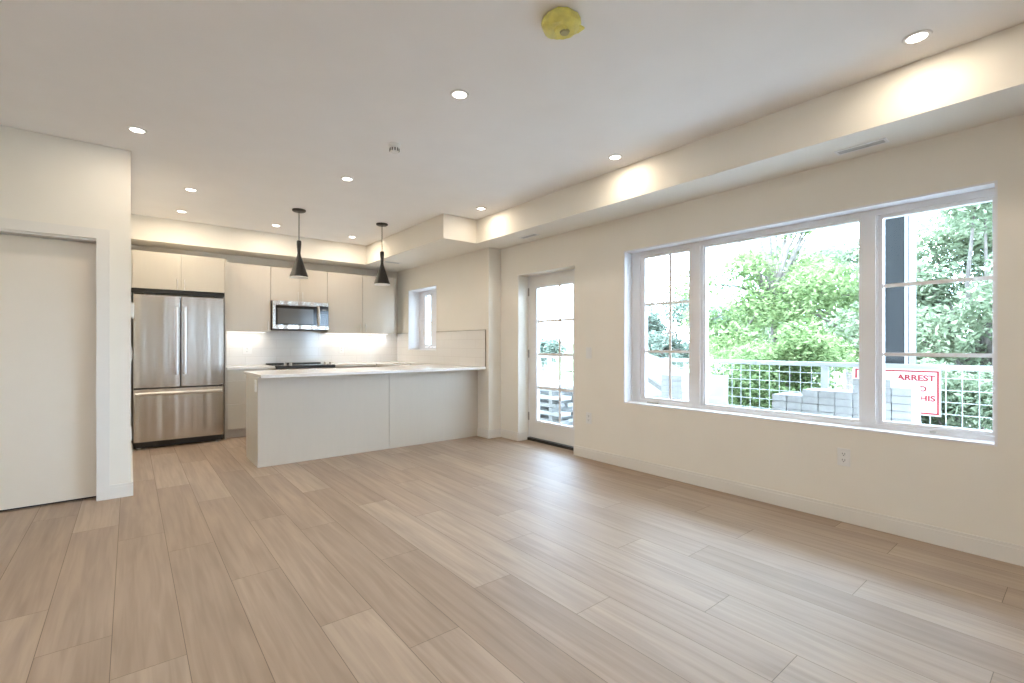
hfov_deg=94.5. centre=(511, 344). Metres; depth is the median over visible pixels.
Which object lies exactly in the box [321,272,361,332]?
upper cabinet
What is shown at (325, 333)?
light
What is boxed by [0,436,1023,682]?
floor
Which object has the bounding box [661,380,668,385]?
paver
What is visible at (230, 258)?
wall
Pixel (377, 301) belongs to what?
upper cabinet
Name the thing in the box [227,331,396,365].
backsplash
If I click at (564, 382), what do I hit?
ground
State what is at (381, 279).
pendant light
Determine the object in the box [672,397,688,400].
paver
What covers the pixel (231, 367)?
countertop
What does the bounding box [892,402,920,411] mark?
paver
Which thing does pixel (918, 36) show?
recessed light
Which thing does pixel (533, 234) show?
air vent
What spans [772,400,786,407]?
paver
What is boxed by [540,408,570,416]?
plank
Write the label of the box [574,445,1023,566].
baseboard
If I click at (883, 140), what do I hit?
air vent
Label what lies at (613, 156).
recessed light
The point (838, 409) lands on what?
paver
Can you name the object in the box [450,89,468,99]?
recessed light
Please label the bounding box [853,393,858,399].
paver
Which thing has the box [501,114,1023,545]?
wall
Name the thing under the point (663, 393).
paver
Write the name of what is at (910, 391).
paver
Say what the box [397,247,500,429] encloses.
wall
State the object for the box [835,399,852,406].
paver
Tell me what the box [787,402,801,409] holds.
paver
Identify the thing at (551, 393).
spacer
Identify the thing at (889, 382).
paver
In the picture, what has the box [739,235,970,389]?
tree
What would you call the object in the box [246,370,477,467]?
base cabinet
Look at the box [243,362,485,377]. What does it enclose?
countertop
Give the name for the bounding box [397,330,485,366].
backsplash
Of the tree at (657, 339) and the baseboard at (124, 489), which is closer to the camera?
the baseboard at (124, 489)
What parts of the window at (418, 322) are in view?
frame, sash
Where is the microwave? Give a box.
[271,300,328,330]
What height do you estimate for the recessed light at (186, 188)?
0.007 m
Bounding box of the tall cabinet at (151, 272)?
[131,249,226,438]
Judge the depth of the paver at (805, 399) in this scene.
3.96 m
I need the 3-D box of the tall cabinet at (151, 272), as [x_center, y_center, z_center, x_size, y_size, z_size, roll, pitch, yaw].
[-4.184,0.050,5.950,0.947,2.300,0.642,0,0,-39]
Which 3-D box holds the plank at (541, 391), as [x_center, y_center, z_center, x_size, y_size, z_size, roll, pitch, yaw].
[0.349,0.752,7.613,0.200,0.055,2.000,0,0,-38]
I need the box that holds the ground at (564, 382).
[540,379,991,425]
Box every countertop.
[227,365,274,369]
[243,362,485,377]
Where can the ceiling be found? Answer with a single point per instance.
(261, 108)
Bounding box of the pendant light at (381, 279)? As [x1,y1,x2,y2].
[374,222,389,285]
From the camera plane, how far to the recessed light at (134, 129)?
3.39 m
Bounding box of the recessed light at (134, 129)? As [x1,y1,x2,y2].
[126,126,147,133]
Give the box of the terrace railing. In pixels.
[540,356,991,430]
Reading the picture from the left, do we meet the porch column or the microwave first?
the microwave
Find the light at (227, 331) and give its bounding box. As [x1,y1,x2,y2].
[227,331,264,332]
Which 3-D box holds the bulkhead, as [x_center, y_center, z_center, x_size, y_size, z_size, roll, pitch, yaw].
[-0.023,-1.399,3.118,3.871,0.292,10.480,0,0,-39]
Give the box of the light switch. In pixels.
[586,347,591,358]
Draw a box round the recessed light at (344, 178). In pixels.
[341,176,353,180]
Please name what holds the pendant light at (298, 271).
hanging from the ceiling
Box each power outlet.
[242,346,251,353]
[254,380,256,391]
[586,412,591,423]
[837,448,849,466]
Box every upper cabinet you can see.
[227,262,270,331]
[271,267,326,302]
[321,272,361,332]
[362,275,393,333]
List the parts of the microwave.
door, door glass, panel, handle, panel, control panel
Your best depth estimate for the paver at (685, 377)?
4.92 m
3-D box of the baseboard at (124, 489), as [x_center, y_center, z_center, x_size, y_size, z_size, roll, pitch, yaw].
[-3.692,1.146,4.490,0.143,0.106,1.974,0,0,-39]
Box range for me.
[265,361,334,369]
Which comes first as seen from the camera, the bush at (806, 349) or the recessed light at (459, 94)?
the recessed light at (459, 94)
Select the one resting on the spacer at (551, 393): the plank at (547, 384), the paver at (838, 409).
the plank at (547, 384)
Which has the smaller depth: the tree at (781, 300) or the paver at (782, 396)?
the paver at (782, 396)
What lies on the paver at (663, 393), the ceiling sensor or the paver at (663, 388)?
the paver at (663, 388)
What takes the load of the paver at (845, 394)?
on the paver at (838, 402)
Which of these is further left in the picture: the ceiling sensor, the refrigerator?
the refrigerator
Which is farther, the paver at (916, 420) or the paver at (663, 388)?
the paver at (663, 388)
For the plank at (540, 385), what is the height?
0.055 m
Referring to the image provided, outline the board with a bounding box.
[648,376,661,390]
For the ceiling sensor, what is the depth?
3.62 m
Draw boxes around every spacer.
[549,391,572,395]
[549,399,572,403]
[549,407,572,411]
[549,415,572,419]
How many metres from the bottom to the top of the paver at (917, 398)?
0.056 m
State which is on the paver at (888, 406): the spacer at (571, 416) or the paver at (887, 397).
the paver at (887, 397)
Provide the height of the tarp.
1.236 m
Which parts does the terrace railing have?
post, rail, post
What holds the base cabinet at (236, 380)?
on the floor
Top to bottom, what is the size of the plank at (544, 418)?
0.055 m
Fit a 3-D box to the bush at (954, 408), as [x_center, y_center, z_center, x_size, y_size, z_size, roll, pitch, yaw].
[5.199,1.106,5.160,1.604,2.403,2.118,0,0,-9]
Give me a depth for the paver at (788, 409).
4.05 m
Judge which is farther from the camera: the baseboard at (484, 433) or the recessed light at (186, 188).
the baseboard at (484, 433)
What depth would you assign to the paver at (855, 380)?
3.70 m
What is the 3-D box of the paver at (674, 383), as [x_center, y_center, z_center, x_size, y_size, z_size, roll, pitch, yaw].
[1.814,0.405,5.001,0.280,0.056,0.117,0,0,-39]
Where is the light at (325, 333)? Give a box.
[325,333,384,333]
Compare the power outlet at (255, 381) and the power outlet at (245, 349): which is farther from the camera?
the power outlet at (245, 349)
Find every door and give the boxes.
[0,217,109,511]
[527,269,574,450]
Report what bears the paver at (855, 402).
on the paver at (855, 410)
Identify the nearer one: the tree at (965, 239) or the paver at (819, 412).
the paver at (819, 412)
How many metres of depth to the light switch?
4.99 m
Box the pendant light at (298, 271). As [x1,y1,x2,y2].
[289,208,308,278]
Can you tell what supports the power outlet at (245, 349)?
attached to the backsplash at (273, 346)
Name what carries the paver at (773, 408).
on the paver
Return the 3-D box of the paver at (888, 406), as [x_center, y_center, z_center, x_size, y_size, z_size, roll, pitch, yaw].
[2.905,0.462,3.670,0.280,0.056,0.117,0,0,-39]
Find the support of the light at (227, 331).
attached to the upper cabinet at (248, 286)
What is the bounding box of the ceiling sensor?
[388,142,400,153]
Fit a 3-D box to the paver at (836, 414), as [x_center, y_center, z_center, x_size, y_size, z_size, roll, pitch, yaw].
[2.743,0.577,3.850,0.280,0.056,0.117,0,0,-39]
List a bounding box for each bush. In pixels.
[709,318,857,409]
[917,357,991,429]
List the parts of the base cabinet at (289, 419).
panel, panel, panel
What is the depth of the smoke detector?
2.21 m
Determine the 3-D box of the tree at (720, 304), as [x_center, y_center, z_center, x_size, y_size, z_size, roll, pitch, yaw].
[13.065,-0.369,26.545,4.982,4.154,4.370,0,0,21]
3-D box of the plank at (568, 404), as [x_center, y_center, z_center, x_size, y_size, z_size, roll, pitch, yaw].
[0.268,0.868,7.668,0.200,0.055,2.000,0,0,-38]
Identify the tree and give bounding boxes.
[540,336,566,379]
[648,288,711,369]
[665,225,858,371]
[709,301,769,349]
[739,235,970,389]
[821,202,991,429]
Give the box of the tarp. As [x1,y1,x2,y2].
[648,354,729,405]
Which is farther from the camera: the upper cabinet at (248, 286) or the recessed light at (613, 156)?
the upper cabinet at (248, 286)
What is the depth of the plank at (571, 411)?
6.90 m
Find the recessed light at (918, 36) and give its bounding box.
[901,29,932,44]
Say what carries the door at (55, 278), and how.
in the wall at (45, 178)
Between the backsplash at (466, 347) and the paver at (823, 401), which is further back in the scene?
the backsplash at (466, 347)
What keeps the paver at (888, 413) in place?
on the paver
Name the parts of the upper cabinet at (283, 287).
door, door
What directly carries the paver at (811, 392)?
on the paver at (805, 399)
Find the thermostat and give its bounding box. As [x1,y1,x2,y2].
[131,302,133,317]
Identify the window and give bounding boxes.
[408,285,435,350]
[624,180,997,446]
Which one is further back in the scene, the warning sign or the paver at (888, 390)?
the warning sign
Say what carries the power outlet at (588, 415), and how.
attached to the wall at (974, 489)
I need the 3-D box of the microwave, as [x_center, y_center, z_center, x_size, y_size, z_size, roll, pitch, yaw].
[-3.126,-0.417,6.915,0.759,0.410,0.468,0,0,-39]
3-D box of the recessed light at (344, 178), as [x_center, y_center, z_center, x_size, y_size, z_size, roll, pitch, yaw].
[-1.530,-1.542,4.394,0.120,0.007,0.120,0,0,-39]
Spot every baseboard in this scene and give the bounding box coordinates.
[110,443,132,498]
[477,428,527,440]
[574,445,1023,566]
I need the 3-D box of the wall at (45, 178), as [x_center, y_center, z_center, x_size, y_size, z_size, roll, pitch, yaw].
[-4.950,-0.172,3.985,2.706,2.745,2.740,0,0,-39]
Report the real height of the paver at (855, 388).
0.056 m
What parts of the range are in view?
trim, cooktop glass, trim, control panel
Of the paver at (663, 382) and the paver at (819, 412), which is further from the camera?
the paver at (663, 382)
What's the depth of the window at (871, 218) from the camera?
3.33 m
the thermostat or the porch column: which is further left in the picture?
the thermostat
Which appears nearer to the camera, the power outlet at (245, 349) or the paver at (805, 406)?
the paver at (805, 406)
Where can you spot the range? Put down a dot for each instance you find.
(303, 365)
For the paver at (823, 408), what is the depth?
3.86 m
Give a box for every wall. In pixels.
[0,125,130,484]
[131,245,396,440]
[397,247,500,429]
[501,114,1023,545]
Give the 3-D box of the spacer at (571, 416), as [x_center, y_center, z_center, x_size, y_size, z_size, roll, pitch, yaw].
[0.741,1.040,6.897,0.500,0.059,0.060,0,0,-39]
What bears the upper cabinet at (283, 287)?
attached to the wall at (230, 258)
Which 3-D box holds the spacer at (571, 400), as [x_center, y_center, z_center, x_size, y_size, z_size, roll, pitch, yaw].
[0.741,0.810,6.897,0.500,0.059,0.060,0,0,-39]
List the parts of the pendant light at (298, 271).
lamp shade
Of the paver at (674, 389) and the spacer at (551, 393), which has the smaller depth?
the paver at (674, 389)
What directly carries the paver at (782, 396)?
on the paver at (781, 404)
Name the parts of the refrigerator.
door, handle, freezer drawer, handle, door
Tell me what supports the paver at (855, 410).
on the paver
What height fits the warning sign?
0.397 m
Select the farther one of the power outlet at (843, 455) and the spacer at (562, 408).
the spacer at (562, 408)
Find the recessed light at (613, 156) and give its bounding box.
[608,154,622,159]
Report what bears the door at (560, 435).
in the wall at (974, 489)
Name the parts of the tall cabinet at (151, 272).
door, shadow panel, door, panel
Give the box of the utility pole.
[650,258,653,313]
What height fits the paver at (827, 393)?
0.056 m
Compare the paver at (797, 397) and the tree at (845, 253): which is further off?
the tree at (845, 253)
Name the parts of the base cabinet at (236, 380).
drawer, drawer, drawer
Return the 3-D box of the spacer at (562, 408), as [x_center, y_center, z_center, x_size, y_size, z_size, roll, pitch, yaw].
[0.741,0.925,6.897,0.500,0.059,0.060,0,0,-39]
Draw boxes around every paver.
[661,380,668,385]
[661,386,668,390]
[661,391,668,396]
[662,374,684,379]
[672,374,688,380]
[672,381,688,386]
[672,386,688,392]
[672,392,688,397]
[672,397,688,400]
[772,392,796,400]
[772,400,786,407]
[772,407,786,411]
[787,393,801,402]
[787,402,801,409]
[787,408,801,412]
[802,388,828,396]
[802,396,818,403]
[802,403,818,410]
[802,410,818,414]
[818,397,834,405]
[818,404,834,412]
[818,411,834,415]
[819,389,844,398]
[835,390,852,399]
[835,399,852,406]
[835,406,853,413]
[835,413,852,417]
[853,378,858,385]
[853,386,858,392]
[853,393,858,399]
[853,400,858,407]
[853,407,858,414]
[885,378,900,386]
[885,386,897,394]
[885,395,891,402]
[885,402,891,409]
[885,410,891,417]
[891,394,920,403]
[892,386,920,396]
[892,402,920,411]
[892,409,920,419]
[892,417,920,423]
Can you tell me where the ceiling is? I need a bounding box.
[0,0,1023,245]
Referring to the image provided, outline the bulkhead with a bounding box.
[131,23,1023,271]
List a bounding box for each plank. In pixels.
[540,383,572,388]
[540,385,565,391]
[540,390,572,398]
[540,392,570,400]
[540,398,572,406]
[540,400,564,407]
[540,406,572,414]
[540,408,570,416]
[540,414,572,421]
[540,415,568,423]
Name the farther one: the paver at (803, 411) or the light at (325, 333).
the light at (325, 333)
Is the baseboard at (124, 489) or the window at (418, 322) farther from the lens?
the window at (418, 322)
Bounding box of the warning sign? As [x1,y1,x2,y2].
[854,367,940,416]
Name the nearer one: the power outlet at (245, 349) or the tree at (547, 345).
the power outlet at (245, 349)
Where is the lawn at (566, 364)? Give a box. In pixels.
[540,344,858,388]
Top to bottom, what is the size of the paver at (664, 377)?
0.056 m
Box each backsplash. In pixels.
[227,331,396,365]
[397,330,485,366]
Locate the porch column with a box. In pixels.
[885,214,915,363]
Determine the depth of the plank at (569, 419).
6.89 m
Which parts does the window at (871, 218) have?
sash, fixed sash, sash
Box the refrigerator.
[133,292,223,449]
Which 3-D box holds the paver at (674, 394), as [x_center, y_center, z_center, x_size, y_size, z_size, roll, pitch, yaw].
[1.818,0.519,5.003,0.280,0.056,0.117,0,0,-39]
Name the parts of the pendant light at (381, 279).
lamp shade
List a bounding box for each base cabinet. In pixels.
[227,368,274,437]
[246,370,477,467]
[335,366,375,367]
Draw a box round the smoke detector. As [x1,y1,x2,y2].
[541,7,584,39]
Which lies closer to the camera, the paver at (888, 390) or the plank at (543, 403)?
the paver at (888, 390)
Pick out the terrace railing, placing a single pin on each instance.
(825, 366)
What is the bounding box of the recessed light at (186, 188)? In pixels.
[184,187,197,191]
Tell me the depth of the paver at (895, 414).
3.49 m
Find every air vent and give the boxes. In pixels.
[519,233,538,238]
[834,138,888,155]
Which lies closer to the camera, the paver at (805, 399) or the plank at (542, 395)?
the paver at (805, 399)
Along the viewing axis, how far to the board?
5.32 m

